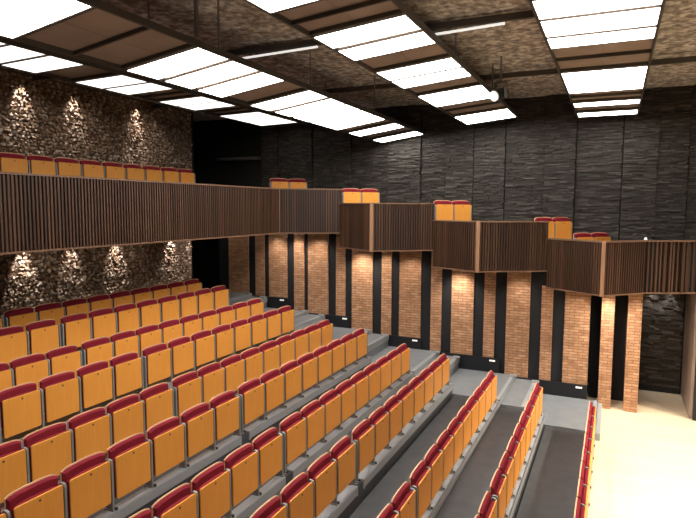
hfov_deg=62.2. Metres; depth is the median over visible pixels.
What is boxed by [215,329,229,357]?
seat cushion
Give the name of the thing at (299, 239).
brick pier
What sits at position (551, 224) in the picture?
seat
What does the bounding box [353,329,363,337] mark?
cushion
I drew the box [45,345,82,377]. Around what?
seat
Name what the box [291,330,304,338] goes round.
cushion
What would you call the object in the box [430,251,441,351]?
brick pier
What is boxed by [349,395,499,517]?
tier
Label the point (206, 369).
cushion
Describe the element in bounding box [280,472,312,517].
seat
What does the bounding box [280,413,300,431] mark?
cushion
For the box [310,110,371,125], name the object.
ceiling light
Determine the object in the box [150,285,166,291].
cushion
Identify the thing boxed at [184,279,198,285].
cushion
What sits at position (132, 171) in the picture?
seat
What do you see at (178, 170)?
cushion
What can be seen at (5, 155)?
cushion
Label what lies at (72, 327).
seat cushion
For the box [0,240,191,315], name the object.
wall
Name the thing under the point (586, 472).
seat cushion
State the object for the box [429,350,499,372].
kickboard
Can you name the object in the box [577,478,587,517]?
seat
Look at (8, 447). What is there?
cushion
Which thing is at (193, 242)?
wall
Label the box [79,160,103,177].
seat
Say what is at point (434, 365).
cushion
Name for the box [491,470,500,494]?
cushion
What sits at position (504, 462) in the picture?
seat back
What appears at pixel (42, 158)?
cushion
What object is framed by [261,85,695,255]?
cladding
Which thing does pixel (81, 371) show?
cushion
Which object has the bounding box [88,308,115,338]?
seat
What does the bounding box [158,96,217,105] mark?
ceiling light
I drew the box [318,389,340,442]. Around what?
seat
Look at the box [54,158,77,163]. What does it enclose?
cushion
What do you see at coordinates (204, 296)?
seat
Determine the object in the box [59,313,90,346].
seat
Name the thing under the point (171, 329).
seat
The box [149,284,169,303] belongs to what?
seat
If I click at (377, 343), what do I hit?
aisle landing
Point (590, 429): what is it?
seat cushion
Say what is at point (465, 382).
aisle landing
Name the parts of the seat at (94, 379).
backrest, seat panel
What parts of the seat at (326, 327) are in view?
seat panel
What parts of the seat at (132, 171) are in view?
seat panel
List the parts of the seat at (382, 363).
seat panel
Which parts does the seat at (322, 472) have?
backrest, seat panel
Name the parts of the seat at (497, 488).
backrest, seat panel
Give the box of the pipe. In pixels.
[193,0,198,37]
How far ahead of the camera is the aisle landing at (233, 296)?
16.70 m
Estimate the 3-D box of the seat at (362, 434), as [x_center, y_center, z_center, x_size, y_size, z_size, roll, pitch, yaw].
[0.210,2.708,8.201,0.150,0.724,0.610,3,6,25]
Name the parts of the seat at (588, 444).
seat panel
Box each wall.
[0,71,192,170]
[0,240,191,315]
[191,111,193,172]
[191,122,195,278]
[194,86,695,391]
[219,234,590,399]
[588,295,627,400]
[638,294,684,387]
[680,294,695,417]
[692,362,695,420]
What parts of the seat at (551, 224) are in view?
seat panel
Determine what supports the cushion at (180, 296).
on the seat at (187, 300)
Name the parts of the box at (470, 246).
rail, rail, slat panel, corner post, slat panel, rail, rail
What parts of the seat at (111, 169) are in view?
seat panel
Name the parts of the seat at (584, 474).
seat panel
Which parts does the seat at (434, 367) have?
seat panel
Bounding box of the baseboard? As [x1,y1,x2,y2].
[638,383,680,394]
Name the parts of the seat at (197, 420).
backrest, seat panel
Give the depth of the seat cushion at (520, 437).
9.01 m
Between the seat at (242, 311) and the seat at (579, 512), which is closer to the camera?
the seat at (579, 512)
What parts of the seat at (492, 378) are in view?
seat panel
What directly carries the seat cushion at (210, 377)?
on the seat at (211, 375)
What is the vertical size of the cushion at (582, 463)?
0.466 m
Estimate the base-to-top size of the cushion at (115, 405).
0.466 m
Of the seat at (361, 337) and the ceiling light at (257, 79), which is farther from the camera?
the seat at (361, 337)
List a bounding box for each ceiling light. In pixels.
[0,0,91,38]
[0,44,44,62]
[0,55,81,72]
[74,74,145,88]
[105,82,170,94]
[126,46,226,79]
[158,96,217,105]
[164,59,256,88]
[178,101,233,109]
[197,71,283,97]
[219,111,270,118]
[234,116,282,122]
[247,0,317,13]
[250,90,324,110]
[251,119,296,125]
[274,97,343,116]
[292,104,358,121]
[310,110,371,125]
[313,13,419,48]
[324,115,384,129]
[337,29,435,60]
[348,123,402,135]
[373,131,422,142]
[376,56,461,80]
[391,67,470,88]
[418,84,487,101]
[428,91,489,106]
[454,108,511,120]
[462,113,515,123]
[531,0,662,19]
[540,5,661,36]
[547,25,656,48]
[561,65,647,80]
[564,74,645,87]
[567,82,643,93]
[573,98,640,106]
[577,109,637,116]
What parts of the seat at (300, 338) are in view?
seat panel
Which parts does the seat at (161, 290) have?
seat panel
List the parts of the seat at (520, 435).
seat panel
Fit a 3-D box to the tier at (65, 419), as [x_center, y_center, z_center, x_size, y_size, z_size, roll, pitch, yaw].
[-4.561,3.102,7.819,0.914,1.546,14.140,3,6,25]
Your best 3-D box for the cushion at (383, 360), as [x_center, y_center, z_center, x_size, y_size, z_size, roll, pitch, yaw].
[0.682,2.202,11.439,0.046,0.466,0.544,3,6,25]
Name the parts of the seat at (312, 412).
backrest, seat panel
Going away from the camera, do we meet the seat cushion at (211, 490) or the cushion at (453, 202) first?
the seat cushion at (211, 490)
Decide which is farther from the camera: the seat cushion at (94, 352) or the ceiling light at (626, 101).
the ceiling light at (626, 101)
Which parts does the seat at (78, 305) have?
seat panel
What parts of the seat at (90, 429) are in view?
backrest, seat panel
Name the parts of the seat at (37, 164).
seat panel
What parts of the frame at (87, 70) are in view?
rail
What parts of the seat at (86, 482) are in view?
backrest, seat panel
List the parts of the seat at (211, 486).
backrest, seat panel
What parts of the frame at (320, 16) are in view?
rail, hanger rod, hanger rod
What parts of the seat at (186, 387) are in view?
backrest, seat panel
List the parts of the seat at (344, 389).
seat panel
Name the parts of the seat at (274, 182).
seat panel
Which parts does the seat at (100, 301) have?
seat panel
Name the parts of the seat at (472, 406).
seat panel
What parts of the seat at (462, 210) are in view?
seat panel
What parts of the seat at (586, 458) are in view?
seat panel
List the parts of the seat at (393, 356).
seat panel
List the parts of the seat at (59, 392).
backrest, seat panel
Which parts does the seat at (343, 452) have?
backrest, seat panel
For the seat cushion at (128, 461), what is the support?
on the seat at (129, 458)
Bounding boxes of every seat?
[0,152,27,172]
[0,318,3,327]
[0,325,26,364]
[0,362,11,390]
[0,382,41,443]
[0,440,26,502]
[0,503,5,517]
[1,474,63,517]
[3,307,36,330]
[8,353,47,389]
[22,422,71,483]
[25,319,60,355]
[26,155,55,174]
[34,302,63,324]
[37,370,78,429]
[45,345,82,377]
[54,157,80,175]
[58,452,110,517]
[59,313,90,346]
[62,298,88,317]
[67,407,109,462]
[74,360,112,415]
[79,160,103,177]
[81,337,112,367]
[86,294,111,311]
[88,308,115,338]
[102,162,124,178]
[104,432,150,511]
[105,394,143,457]
[107,352,143,403]
[109,290,132,312]
[109,330,138,357]
[113,303,138,332]
[123,164,143,179]
[129,508,150,517]
[130,287,151,307]
[135,324,160,356]
[136,299,159,326]
[139,382,173,440]
[142,165,161,180]
[142,343,170,388]
[143,416,184,488]
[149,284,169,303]
[151,483,196,517]
[157,295,178,321]
[158,319,181,348]
[160,167,178,181]
[166,336,193,381]
[167,281,185,299]
[171,371,200,423]
[177,168,194,182]
[177,291,196,318]
[177,402,213,467]
[179,314,200,341]
[184,279,201,295]
[189,329,214,371]
[191,461,229,517]
[194,288,212,313]
[197,362,223,403]
[198,309,218,330]
[207,390,241,450]
[210,324,232,363]
[211,285,228,309]
[216,305,234,324]
[220,354,243,391]
[222,443,257,517]
[228,319,250,356]
[232,301,249,320]
[237,378,263,433]
[240,347,262,381]
[247,298,263,315]
[247,314,265,348]
[250,495,286,517]
[251,427,284,495]
[258,368,283,419]
[259,340,278,373]
[262,309,280,343]
[269,178,287,187]
[275,334,293,367]
[276,305,294,338]
[277,360,300,408]
[279,412,305,474]
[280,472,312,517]
[288,179,306,188]
[290,329,307,360]
[295,352,316,397]
[299,399,323,457]
[304,324,320,352]
[307,452,335,517]
[311,345,330,387]
[317,319,332,345]
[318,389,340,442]
[326,339,343,379]
[330,435,357,505]
[334,379,354,429]
[339,333,355,371]
[341,188,360,202]
[349,371,367,417]
[351,328,367,364]
[351,419,373,482]
[360,189,379,202]
[362,363,379,407]
[368,406,388,464]
[375,356,390,397]
[377,503,398,517]
[383,395,401,449]
[385,349,400,388]
[391,481,415,517]
[396,343,410,381]
[396,385,413,435]
[408,376,423,423]
[409,460,430,517]
[419,368,432,412]
[424,444,442,510]
[428,360,441,402]
[433,200,452,219]
[436,429,453,490]
[437,353,449,393]
[447,417,462,473]
[452,200,471,220]
[456,406,470,458]
[465,395,478,444]
[473,386,484,432]
[478,491,496,517]
[480,378,491,421]
[486,370,496,411]
[489,468,506,517]
[498,451,513,517]
[506,436,519,498]
[513,423,525,480]
[519,411,530,464]
[524,400,534,450]
[529,391,538,437]
[533,382,542,426]
[534,217,554,237]
[552,217,572,238]
[573,232,593,239]
[574,497,585,517]
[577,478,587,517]
[579,461,589,513]
[582,446,591,506]
[584,433,592,488]
[585,421,593,473]
[587,411,594,459]
[588,401,595,446]
[591,232,610,240]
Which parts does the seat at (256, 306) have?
seat panel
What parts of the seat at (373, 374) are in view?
seat panel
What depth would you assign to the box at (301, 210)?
14.77 m
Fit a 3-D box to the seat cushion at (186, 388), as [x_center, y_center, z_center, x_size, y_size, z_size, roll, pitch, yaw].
[-2.487,2.133,8.989,0.052,0.484,0.510,3,6,25]
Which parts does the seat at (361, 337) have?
seat panel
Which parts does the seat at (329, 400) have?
seat panel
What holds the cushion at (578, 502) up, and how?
on the seat at (579, 512)
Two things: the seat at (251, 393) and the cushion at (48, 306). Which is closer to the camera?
the seat at (251, 393)
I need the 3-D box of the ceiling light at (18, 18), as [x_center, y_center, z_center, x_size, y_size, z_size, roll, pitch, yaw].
[-3.341,-2.528,5.907,1.260,0.219,0.680,3,6,25]
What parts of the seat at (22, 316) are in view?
backrest, seat panel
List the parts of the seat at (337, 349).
seat panel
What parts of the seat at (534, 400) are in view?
seat panel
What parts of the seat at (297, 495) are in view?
backrest, seat panel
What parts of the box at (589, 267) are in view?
rail, slat panel, rail, corner post, rail, slat panel, rail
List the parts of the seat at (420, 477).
backrest, seat panel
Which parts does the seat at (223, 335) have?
seat panel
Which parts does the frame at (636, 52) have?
rail, rail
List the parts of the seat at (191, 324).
seat panel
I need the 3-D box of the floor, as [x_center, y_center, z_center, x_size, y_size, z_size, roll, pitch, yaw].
[2.011,4.221,5.521,26.600,0.200,23.000,3,6,25]
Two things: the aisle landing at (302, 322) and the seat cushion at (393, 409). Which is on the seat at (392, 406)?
the seat cushion at (393, 409)
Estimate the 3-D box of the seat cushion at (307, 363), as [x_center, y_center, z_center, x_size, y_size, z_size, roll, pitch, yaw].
[-0.727,2.096,10.614,0.052,0.484,0.510,3,6,25]
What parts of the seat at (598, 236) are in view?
seat panel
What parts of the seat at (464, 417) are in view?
seat panel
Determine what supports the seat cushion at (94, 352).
on the seat at (96, 349)
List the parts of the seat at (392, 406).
seat panel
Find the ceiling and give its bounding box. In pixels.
[0,0,695,121]
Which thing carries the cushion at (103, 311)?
on the seat at (103, 320)
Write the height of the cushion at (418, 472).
0.466 m
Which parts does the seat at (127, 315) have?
seat panel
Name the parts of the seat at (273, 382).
seat panel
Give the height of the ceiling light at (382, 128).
0.219 m
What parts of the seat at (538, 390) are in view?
seat panel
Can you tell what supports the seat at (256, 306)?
on the tier
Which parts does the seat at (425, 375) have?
seat panel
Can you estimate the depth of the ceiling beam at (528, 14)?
8.97 m
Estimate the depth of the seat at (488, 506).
6.83 m
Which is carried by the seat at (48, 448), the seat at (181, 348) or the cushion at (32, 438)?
the cushion at (32, 438)
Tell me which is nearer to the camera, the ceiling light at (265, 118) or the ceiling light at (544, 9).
the ceiling light at (544, 9)
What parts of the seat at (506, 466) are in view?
backrest, seat panel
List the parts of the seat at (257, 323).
seat panel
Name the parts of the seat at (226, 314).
seat panel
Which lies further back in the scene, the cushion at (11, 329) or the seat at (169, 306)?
the seat at (169, 306)
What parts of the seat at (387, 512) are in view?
backrest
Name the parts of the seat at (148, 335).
seat panel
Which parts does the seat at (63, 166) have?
seat panel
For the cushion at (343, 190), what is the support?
on the seat at (348, 195)
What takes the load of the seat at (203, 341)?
on the tier at (65, 419)
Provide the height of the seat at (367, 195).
0.724 m
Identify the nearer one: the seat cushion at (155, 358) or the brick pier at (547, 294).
the seat cushion at (155, 358)
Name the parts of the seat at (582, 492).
seat panel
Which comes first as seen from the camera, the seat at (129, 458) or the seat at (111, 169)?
the seat at (129, 458)
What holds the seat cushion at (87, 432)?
on the seat at (90, 429)
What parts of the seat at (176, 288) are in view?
seat panel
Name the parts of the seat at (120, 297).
seat panel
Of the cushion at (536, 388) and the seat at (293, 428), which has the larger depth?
the cushion at (536, 388)
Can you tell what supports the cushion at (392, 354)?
on the seat at (393, 356)
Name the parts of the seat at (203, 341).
seat panel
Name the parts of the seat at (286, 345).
seat panel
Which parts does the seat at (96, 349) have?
backrest, seat panel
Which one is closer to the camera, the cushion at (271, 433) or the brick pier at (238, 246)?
the cushion at (271, 433)
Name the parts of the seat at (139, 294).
seat panel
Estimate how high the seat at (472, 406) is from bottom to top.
0.724 m
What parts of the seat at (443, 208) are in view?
seat panel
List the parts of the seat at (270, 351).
seat panel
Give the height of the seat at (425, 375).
0.724 m
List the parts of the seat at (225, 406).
backrest, seat panel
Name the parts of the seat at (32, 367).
backrest, seat panel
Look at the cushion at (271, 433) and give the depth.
7.56 m
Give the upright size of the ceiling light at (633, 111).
0.042 m
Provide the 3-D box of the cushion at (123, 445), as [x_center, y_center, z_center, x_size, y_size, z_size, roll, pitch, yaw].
[-2.566,2.340,6.744,0.046,0.466,0.544,3,6,25]
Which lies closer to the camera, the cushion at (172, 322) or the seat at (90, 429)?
the seat at (90, 429)
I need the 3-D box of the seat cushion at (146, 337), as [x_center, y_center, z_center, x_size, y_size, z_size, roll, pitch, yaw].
[-3.715,1.592,10.816,0.052,0.484,0.510,3,6,25]
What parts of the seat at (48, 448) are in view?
backrest, seat panel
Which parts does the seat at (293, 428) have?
backrest, seat panel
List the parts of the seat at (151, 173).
seat panel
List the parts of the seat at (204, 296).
seat panel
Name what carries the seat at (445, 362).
on the tier at (351, 497)
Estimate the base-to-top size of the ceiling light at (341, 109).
0.219 m
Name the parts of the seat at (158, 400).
backrest, seat panel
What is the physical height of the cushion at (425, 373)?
0.466 m
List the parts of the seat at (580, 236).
seat panel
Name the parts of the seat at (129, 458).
backrest, seat panel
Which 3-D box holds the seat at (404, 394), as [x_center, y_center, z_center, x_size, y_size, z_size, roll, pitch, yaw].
[0.969,2.564,9.837,0.150,0.724,0.610,3,6,25]
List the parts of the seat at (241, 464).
backrest, seat panel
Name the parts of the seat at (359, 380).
seat panel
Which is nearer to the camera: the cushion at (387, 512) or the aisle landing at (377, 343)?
the cushion at (387, 512)
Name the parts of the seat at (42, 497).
backrest, seat panel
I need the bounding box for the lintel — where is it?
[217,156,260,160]
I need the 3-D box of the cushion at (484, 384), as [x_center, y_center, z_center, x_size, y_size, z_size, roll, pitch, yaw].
[2.652,2.603,11.213,0.046,0.466,0.544,3,6,25]
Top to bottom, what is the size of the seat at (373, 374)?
0.724 m
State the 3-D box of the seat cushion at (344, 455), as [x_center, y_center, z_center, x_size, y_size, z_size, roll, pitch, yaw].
[-0.045,2.740,7.610,0.052,0.484,0.510,3,6,25]
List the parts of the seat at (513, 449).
seat panel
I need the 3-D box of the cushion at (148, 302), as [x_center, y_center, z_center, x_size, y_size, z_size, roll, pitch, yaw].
[-4.211,1.105,12.144,0.046,0.466,0.544,3,6,25]
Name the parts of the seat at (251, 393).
backrest, seat panel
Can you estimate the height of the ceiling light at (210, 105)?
0.072 m
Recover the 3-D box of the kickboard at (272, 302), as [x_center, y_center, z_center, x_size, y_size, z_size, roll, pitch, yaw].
[-2.640,1.381,17.014,1.980,0.600,0.066,3,6,25]
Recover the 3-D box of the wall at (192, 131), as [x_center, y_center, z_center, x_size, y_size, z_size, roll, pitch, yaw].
[-5.096,-2.777,18.101,0.600,3.600,0.100,3,6,25]
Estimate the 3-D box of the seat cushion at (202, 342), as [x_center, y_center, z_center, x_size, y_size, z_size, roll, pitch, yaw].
[-2.702,1.696,10.829,0.052,0.484,0.510,3,6,25]
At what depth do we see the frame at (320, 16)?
7.84 m
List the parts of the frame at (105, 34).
hanger rod, rail, hanger rod, hanger rod, hanger rod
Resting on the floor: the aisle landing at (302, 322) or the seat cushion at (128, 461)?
the aisle landing at (302, 322)
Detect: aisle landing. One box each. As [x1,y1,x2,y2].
[229,292,251,301]
[229,296,266,307]
[264,308,308,318]
[289,314,324,332]
[333,327,370,340]
[368,333,388,356]
[371,346,439,375]
[414,355,459,376]
[449,368,516,407]
[500,378,538,410]
[542,394,597,433]
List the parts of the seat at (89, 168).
seat panel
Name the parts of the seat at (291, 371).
seat panel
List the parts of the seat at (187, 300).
seat panel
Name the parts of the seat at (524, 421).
seat panel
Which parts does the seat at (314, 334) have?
seat panel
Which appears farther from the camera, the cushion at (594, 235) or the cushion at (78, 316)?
the cushion at (594, 235)
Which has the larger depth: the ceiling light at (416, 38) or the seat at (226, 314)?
the seat at (226, 314)
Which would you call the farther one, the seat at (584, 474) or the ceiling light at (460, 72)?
the ceiling light at (460, 72)
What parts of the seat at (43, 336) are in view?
backrest, seat panel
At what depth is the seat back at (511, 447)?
8.46 m
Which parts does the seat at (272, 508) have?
seat panel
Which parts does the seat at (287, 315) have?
seat panel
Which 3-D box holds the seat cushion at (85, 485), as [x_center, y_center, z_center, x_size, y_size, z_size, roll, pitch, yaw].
[-2.780,2.485,6.189,0.052,0.484,0.510,3,6,25]
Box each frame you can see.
[0,0,425,142]
[0,37,305,127]
[243,0,519,125]
[528,0,665,118]
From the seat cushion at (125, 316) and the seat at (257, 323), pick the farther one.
the seat at (257, 323)
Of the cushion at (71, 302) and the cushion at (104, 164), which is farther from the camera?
the cushion at (104, 164)
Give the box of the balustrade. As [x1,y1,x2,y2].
[643,240,695,293]
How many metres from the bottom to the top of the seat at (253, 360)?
0.724 m
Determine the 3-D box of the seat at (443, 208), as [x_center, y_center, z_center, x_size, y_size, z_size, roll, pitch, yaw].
[2.442,-1.146,14.802,0.580,0.724,0.150,-2,6,-27]
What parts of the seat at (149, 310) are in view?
seat panel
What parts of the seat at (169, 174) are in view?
seat panel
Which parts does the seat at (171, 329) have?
seat panel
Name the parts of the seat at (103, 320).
seat panel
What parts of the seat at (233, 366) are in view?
backrest, seat panel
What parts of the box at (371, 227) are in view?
rail, rail, slat panel, corner post, rail, rail, slat panel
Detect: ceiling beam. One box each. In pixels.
[33,0,672,80]
[151,56,695,108]
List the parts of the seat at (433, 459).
backrest, seat panel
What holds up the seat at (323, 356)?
on the tier at (142, 497)
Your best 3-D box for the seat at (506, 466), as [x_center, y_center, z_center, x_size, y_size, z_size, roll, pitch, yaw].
[2.186,3.108,7.987,0.150,0.724,0.610,3,6,25]
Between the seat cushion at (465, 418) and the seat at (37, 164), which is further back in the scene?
the seat at (37, 164)
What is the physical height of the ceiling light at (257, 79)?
0.219 m
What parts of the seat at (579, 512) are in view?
backrest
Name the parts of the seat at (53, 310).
seat panel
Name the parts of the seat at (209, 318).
seat panel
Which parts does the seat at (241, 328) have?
seat panel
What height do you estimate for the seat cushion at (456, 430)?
0.484 m
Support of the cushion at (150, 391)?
on the seat at (158, 400)
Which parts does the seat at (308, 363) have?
seat panel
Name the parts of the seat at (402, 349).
seat panel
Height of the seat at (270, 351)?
0.724 m
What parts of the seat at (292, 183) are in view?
seat panel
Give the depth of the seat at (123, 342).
10.22 m
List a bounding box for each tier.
[1,332,289,447]
[1,390,237,511]
[87,356,371,517]
[151,372,413,517]
[248,382,452,517]
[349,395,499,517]
[435,408,544,517]
[516,426,594,517]
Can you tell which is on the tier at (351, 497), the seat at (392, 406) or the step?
the seat at (392, 406)
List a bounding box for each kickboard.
[252,295,287,308]
[309,313,350,327]
[373,333,421,349]
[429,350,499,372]
[515,377,586,398]
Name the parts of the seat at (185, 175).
seat panel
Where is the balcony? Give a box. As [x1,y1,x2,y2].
[0,172,279,254]
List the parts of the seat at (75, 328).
seat panel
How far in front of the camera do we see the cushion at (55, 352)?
9.09 m
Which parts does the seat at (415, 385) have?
seat panel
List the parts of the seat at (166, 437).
backrest, seat panel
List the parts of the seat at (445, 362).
seat panel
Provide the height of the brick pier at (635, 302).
2.760 m
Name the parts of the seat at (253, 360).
seat panel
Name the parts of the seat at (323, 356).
seat panel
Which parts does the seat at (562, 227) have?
seat panel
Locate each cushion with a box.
[0,153,24,158]
[0,326,23,335]
[0,363,7,370]
[0,383,36,427]
[0,441,21,455]
[0,450,19,457]
[1,390,35,436]
[5,308,33,317]
[12,486,56,517]
[14,360,42,385]
[24,423,66,464]
[26,320,54,344]
[27,156,52,161]
[29,325,52,353]
[29,432,63,482]
[35,303,60,311]
[39,371,74,412]
[44,378,73,420]
[46,346,76,359]
[50,351,75,374]
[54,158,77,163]
[61,313,86,338]
[62,299,85,307]
[64,319,81,345]
[67,462,104,517]
[68,408,104,429]
[73,416,102,461]
[77,361,107,391]
[79,160,100,165]
[81,368,105,407]
[82,337,108,349]
[85,343,106,364]
[87,295,108,302]
[89,308,112,317]
[92,313,110,338]
[102,162,121,166]
[107,395,138,413]
[108,434,144,459]
[110,291,129,298]
[110,331,134,341]
[110,352,137,366]
[111,402,137,443]
[113,442,144,497]
[114,304,135,312]
[114,336,132,356]
[114,358,136,394]
[117,308,134,331]
[123,164,141,168]
[131,288,148,294]
[133,510,150,517]
[136,325,157,334]
[137,299,156,307]
[139,330,154,356]
[140,383,167,400]
[143,166,159,169]
[143,344,166,356]
[144,390,166,430]
[146,349,165,382]
[147,417,179,439]
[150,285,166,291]
[152,425,179,474]
[158,296,175,303]
[158,494,191,517]
[159,319,178,328]
[161,168,176,171]
[168,282,183,288]
[168,337,189,347]
[171,342,187,373]
[173,372,196,386]
[176,378,196,415]
[177,169,191,172]
[177,292,193,299]
[180,315,197,323]
[181,403,208,422]
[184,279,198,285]
[185,410,209,455]
[191,330,210,340]
[192,463,223,490]
[194,335,210,364]
[195,289,210,295]
[197,472,224,517]
[198,363,219,376]
[199,310,215,318]
[202,369,218,401]
[210,391,234,408]
[211,286,225,292]
[212,324,229,334]
[214,397,234,439]
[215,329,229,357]
[216,306,231,313]
[221,355,240,367]
[224,360,240,390]
[225,444,252,468]
[230,452,253,505]
[231,319,247,328]
[233,302,246,309]
[238,379,259,394]
[241,348,258,358]
[242,385,259,419]
[244,353,257,377]
[247,299,260,305]
[248,314,262,322]
[253,428,277,450]
[258,436,277,482]
[259,341,275,351]
[261,369,279,383]
[264,310,277,317]
[264,375,279,410]
[266,507,281,517]
[267,314,277,338]
[270,179,287,181]
[276,335,290,344]
[278,306,290,313]
[280,361,297,373]
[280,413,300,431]
[281,473,307,502]
[284,419,301,463]
[286,482,309,517]
[288,179,305,181]
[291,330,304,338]
[298,353,313,364]
[301,400,319,417]
[302,358,313,389]
[305,325,317,333]
[305,407,320,419]
[308,454,330,479]
[312,462,332,515]
[314,346,327,356]
[318,320,329,327]
[320,390,336,405]
[328,340,340,349]
[331,344,341,372]
[331,436,350,459]
[335,444,352,492]
[336,380,351,393]
[340,386,351,418]
[341,334,352,343]
[342,189,359,191]
[351,371,364,384]
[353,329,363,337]
[353,420,369,439]
[357,427,371,471]
[360,189,377,192]
[364,363,376,375]
[370,407,384,424]
[373,414,385,430]
[376,356,387,367]
[379,505,392,517]
[384,396,397,411]
[387,350,397,359]
[388,402,398,439]
[392,482,409,510]
[397,344,406,353]
[397,386,409,399]
[397,491,412,512]
[401,391,411,425]
[409,377,419,389]
[411,461,425,485]
[415,469,428,487]
[420,368,429,380]
[425,445,437,466]
[428,452,440,473]
[429,361,438,371]
[434,201,451,204]
[437,430,448,449]
[438,354,445,363]
[441,437,451,450]
[448,418,458,434]
[451,424,460,436]
[452,201,468,204]
[457,406,466,421]
[461,412,469,422]
[466,396,474,410]
[474,387,481,399]
[479,492,491,517]
[481,379,487,390]
[484,501,494,517]
[487,371,493,381]
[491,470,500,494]
[495,477,504,495]
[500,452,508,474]
[503,460,511,476]
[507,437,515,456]
[511,444,518,458]
[514,424,521,440]
[517,430,523,441]
[520,412,526,427]
[523,418,528,428]
[525,401,530,415]
[530,391,535,404]
[534,383,538,394]
[535,218,551,221]
[553,217,569,221]
[574,233,590,237]
[575,498,580,517]
[578,479,582,499]
[579,507,584,517]
[581,462,584,483]
[581,487,586,503]
[583,447,586,466]
[584,469,588,484]
[585,434,588,448]
[586,422,589,435]
[586,454,589,467]
[587,440,591,451]
[588,411,590,422]
[589,428,592,438]
[590,417,593,426]
[591,233,607,237]
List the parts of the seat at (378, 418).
seat panel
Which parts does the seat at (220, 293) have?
seat panel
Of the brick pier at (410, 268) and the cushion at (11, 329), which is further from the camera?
the brick pier at (410, 268)
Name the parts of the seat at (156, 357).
backrest, seat panel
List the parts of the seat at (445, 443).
seat panel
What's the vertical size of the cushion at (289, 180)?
0.466 m
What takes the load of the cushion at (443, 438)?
on the seat at (445, 443)
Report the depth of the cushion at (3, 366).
8.25 m
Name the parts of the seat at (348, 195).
seat panel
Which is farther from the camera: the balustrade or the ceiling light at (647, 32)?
the balustrade
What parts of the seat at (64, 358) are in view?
backrest, seat panel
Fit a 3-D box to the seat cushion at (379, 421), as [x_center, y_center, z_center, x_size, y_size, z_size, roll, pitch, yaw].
[0.490,2.639,8.764,0.052,0.484,0.510,3,6,25]
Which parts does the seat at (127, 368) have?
backrest, seat panel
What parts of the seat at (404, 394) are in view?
seat panel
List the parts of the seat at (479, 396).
seat panel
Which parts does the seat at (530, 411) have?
seat panel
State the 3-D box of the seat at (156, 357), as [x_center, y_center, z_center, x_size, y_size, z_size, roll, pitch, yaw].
[-3.236,1.814,9.721,0.150,0.724,0.610,3,6,25]
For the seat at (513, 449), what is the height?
0.724 m
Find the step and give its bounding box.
[595,403,601,440]
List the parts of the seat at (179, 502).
seat panel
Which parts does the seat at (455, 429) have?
seat panel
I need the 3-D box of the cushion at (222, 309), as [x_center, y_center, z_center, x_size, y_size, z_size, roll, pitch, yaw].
[-2.764,1.308,12.960,0.046,0.466,0.544,3,6,25]
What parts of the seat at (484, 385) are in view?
seat panel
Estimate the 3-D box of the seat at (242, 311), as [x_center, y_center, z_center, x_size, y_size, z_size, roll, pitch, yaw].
[-2.503,1.379,13.469,0.150,0.724,0.603,3,6,25]
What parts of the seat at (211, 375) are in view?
backrest, seat panel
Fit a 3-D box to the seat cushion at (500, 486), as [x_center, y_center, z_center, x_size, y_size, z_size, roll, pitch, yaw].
[1.960,3.134,7.458,0.052,0.484,0.510,3,6,25]
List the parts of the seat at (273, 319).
seat panel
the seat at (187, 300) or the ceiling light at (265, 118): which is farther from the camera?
the ceiling light at (265, 118)
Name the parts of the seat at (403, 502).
backrest, seat panel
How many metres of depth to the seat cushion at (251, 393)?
8.89 m
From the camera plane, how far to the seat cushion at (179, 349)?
10.17 m
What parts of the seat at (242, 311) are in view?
seat panel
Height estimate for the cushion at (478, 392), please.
0.466 m
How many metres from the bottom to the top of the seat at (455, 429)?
0.724 m
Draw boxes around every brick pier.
[228,236,249,292]
[255,235,264,295]
[269,234,287,297]
[294,234,304,310]
[308,234,328,313]
[336,234,345,315]
[351,249,372,332]
[381,252,391,334]
[399,251,421,337]
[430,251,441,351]
[450,270,474,354]
[483,272,495,357]
[504,272,530,377]
[539,285,553,379]
[562,291,590,396]
[598,296,614,408]
[623,294,642,412]
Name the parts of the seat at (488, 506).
backrest, seat panel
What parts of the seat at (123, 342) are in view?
seat panel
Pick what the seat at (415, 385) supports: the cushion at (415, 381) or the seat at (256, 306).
the cushion at (415, 381)
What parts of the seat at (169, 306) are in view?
seat panel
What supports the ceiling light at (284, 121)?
attached to the frame at (87, 70)
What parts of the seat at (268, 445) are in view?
backrest, seat panel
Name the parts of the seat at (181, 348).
seat panel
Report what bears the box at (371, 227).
on the wall at (538, 279)
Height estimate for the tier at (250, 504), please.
0.910 m
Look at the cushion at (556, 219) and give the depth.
14.03 m
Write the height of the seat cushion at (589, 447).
0.484 m
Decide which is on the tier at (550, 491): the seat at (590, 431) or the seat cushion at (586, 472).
the seat at (590, 431)
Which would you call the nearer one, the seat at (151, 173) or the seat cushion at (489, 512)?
the seat cushion at (489, 512)
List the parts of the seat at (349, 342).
seat panel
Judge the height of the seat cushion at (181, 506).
0.484 m
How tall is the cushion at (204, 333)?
0.466 m
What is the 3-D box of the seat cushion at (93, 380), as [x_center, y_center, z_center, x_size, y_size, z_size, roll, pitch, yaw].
[-3.744,1.893,8.585,0.052,0.484,0.510,3,6,25]
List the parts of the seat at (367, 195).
seat panel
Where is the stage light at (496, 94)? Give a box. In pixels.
[490,56,508,101]
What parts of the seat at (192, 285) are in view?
seat panel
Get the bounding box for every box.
[279,188,340,233]
[339,202,434,251]
[432,220,549,272]
[546,238,647,296]
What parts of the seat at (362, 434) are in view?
backrest, seat panel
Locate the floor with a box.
[587,382,695,517]
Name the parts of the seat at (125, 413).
backrest, seat panel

